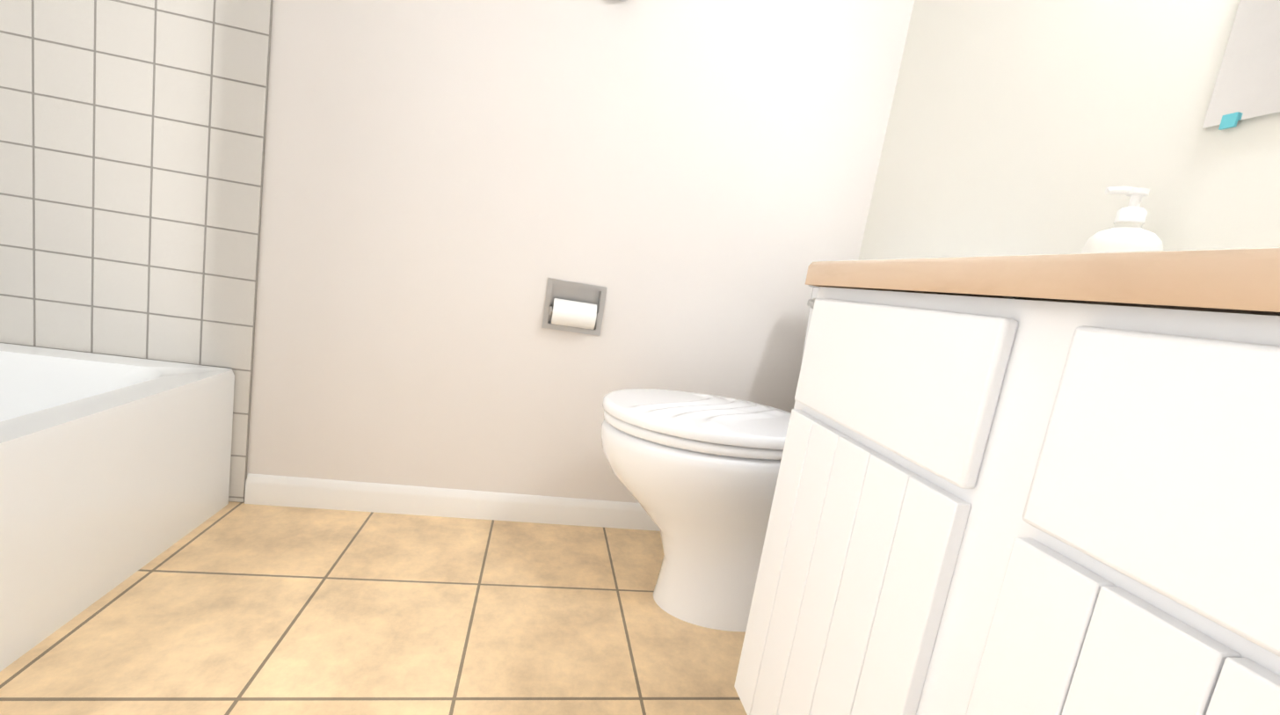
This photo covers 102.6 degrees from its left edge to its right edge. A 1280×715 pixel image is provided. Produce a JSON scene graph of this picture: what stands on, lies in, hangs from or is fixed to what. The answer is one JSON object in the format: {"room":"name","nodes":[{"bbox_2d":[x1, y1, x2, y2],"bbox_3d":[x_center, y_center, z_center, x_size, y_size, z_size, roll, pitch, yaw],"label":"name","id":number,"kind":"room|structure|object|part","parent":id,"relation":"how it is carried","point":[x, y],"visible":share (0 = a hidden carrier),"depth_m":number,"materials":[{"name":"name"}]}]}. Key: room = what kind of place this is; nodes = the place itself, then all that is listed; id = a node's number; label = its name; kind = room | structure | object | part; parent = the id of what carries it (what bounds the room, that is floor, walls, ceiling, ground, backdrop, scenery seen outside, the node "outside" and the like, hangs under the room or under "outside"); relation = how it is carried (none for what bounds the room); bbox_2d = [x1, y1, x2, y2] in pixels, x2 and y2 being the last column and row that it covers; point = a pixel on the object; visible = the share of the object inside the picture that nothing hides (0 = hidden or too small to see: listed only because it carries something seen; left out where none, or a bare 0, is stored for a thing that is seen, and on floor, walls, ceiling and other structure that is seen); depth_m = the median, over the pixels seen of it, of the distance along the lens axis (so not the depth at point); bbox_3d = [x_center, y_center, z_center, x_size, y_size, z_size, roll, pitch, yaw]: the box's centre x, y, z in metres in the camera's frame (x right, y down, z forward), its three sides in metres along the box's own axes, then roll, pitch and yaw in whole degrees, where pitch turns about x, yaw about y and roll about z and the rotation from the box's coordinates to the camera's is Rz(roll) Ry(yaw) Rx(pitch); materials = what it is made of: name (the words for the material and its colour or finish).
{"room":"bathroom","nodes":[
{"label":"bathroom","id":0,"kind":"room"},
{"bbox_2d":[0,501,747,714],"bbox_3d":[-0.510,0.573,0.636,2.510,0.080,1.700,8,8,-11],"label":"floor","id":1,"kind":"structure","parent":0,"point":[230,607],"depth_m":0.94,"materials":[{"name":"tile"}]},
{"bbox_2d":[0,342,234,671],"bbox_3d":[-1.223,0.268,0.456,0.751,0.340,1.478,8,8,-11],"label":"bathtub","id":2,"kind":"object","parent":1,"relation":"on","point":[114,471],"visible":1,"depth_m":0.92,"materials":[{"name":"white ceramic"}]},
{"bbox_2d":[600,284,819,631],"bbox_3d":[0.256,0.184,1.140,0.701,0.783,0.446,8,8,-11],"label":"toilet","id":3,"kind":"object","parent":1,"relation":"on","point":[696,474],"visible":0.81,"depth_m":1.03,"materials":[{"name":"white ceramic"}]},
{"bbox_3d":[0.151,0.362,1.152,0.537,0.398,0.336,8,8,-11],"label":"bowl","id":4,"kind":"part","parent":3,"relation":"part of","materials":[{"name":"white ceramic"}]},
{"bbox_3d":[0.142,0.148,1.113,0.446,0.021,0.334,8,8,-11],"label":"seat","id":5,"kind":"part","parent":3,"relation":"part of","materials":[{"name":"white ceramic"}]},
{"bbox_3d":[0.153,0.120,1.111,0.472,0.032,0.344,8,8,-11],"label":"lid","id":6,"kind":"part","parent":3,"relation":"part of","materials":[{"name":"white ceramic"}]},
{"bbox_3d":[0.432,-0.127,1.261,0.024,0.040,0.081,8,8,-11],"label":"lever","id":7,"kind":"part","parent":3,"relation":"part of","materials":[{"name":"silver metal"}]},
{"bbox_2d":[734,247,1279,714],"bbox_3d":[0.484,0.275,0.496,0.504,0.857,0.644,8,8,-11],"label":"bathroom vanity","id":8,"kind":"object","parent":1,"relation":"on","point":[1031,484],"visible":1,"depth_m":0.38,"materials":[{"name":"white paint"}]},
{"bbox_2d":[1081,186,1163,253],"bbox_3d":[0.681,-0.153,0.726,0.061,0.170,0.084,2,11,-41],"label":"soap dispenser","id":9,"kind":"object","parent":8,"relation":"on","point":[1127,232],"visible":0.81,"depth_m":0.71,"materials":[{"name":"white plastic"}]},
{"bbox_2d":[1081,220,1163,253],"bbox_3d":[0.677,-0.129,0.729,0.061,0.122,0.084,2,11,-41],"label":"bottle","id":10,"kind":"object","parent":9,"relation":"attached to","point":[1125,236],"depth_m":0.71,"materials":[{"name":"white plastic"}]},
{"bbox_2d":[247,0,914,502],"bbox_3d":[-0.454,-0.763,1.242,2.510,2.380,0.100,8,8,-11],"label":"wall","id":11,"kind":"structure","parent":0,"point":[451,188],"depth_m":1.30,"materials":[{"name":"paint"}]},
{"bbox_2d":[0,0,273,501],"bbox_3d":[-1.217,-0.640,1.069,0.791,1.945,0.009,8,8,-11],"label":"wall tile","id":12,"kind":"structure","parent":11,"relation":"attached to","point":[132,143],"depth_m":1.13,"materials":[{"name":"white tile"}]},
{"bbox_2d":[244,472,660,530],"bbox_3d":[-0.242,0.424,1.426,1.517,0.075,0.012,8,8,-11],"label":"baseboard","id":13,"kind":"structure","parent":11,"relation":"attached to","point":[282,490],"depth_m":1.36,"materials":[{"name":"white paint"}]},
{"bbox_2d":[541,277,607,335],"bbox_3d":[-0.172,-0.132,1.349,0.154,0.130,0.106,8,8,-11],"label":"paper holder","id":14,"kind":"object","parent":11,"relation":"attached to","point":[573,307],"visible":1,"depth_m":1.34,"materials":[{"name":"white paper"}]},
{"bbox_2d":[858,0,1279,259],"bbox_3d":[0.865,-0.465,0.654,0.100,2.380,1.600,8,8,-11],"label":"wall","id":15,"kind":"structure","parent":0,"point":[1025,127],"depth_m":0.92,"materials":[{"name":"paint"}]},
{"bbox_2d":[1202,0,1279,130],"bbox_3d":[0.882,-0.650,0.409,0.010,0.785,0.506,8,8,-11],"label":"mirror","id":16,"kind":"object","parent":15,"relation":"attached to","point":[1247,87],"visible":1,"depth_m":0.67,"materials":[{"name":"clear glass"}]}
]}

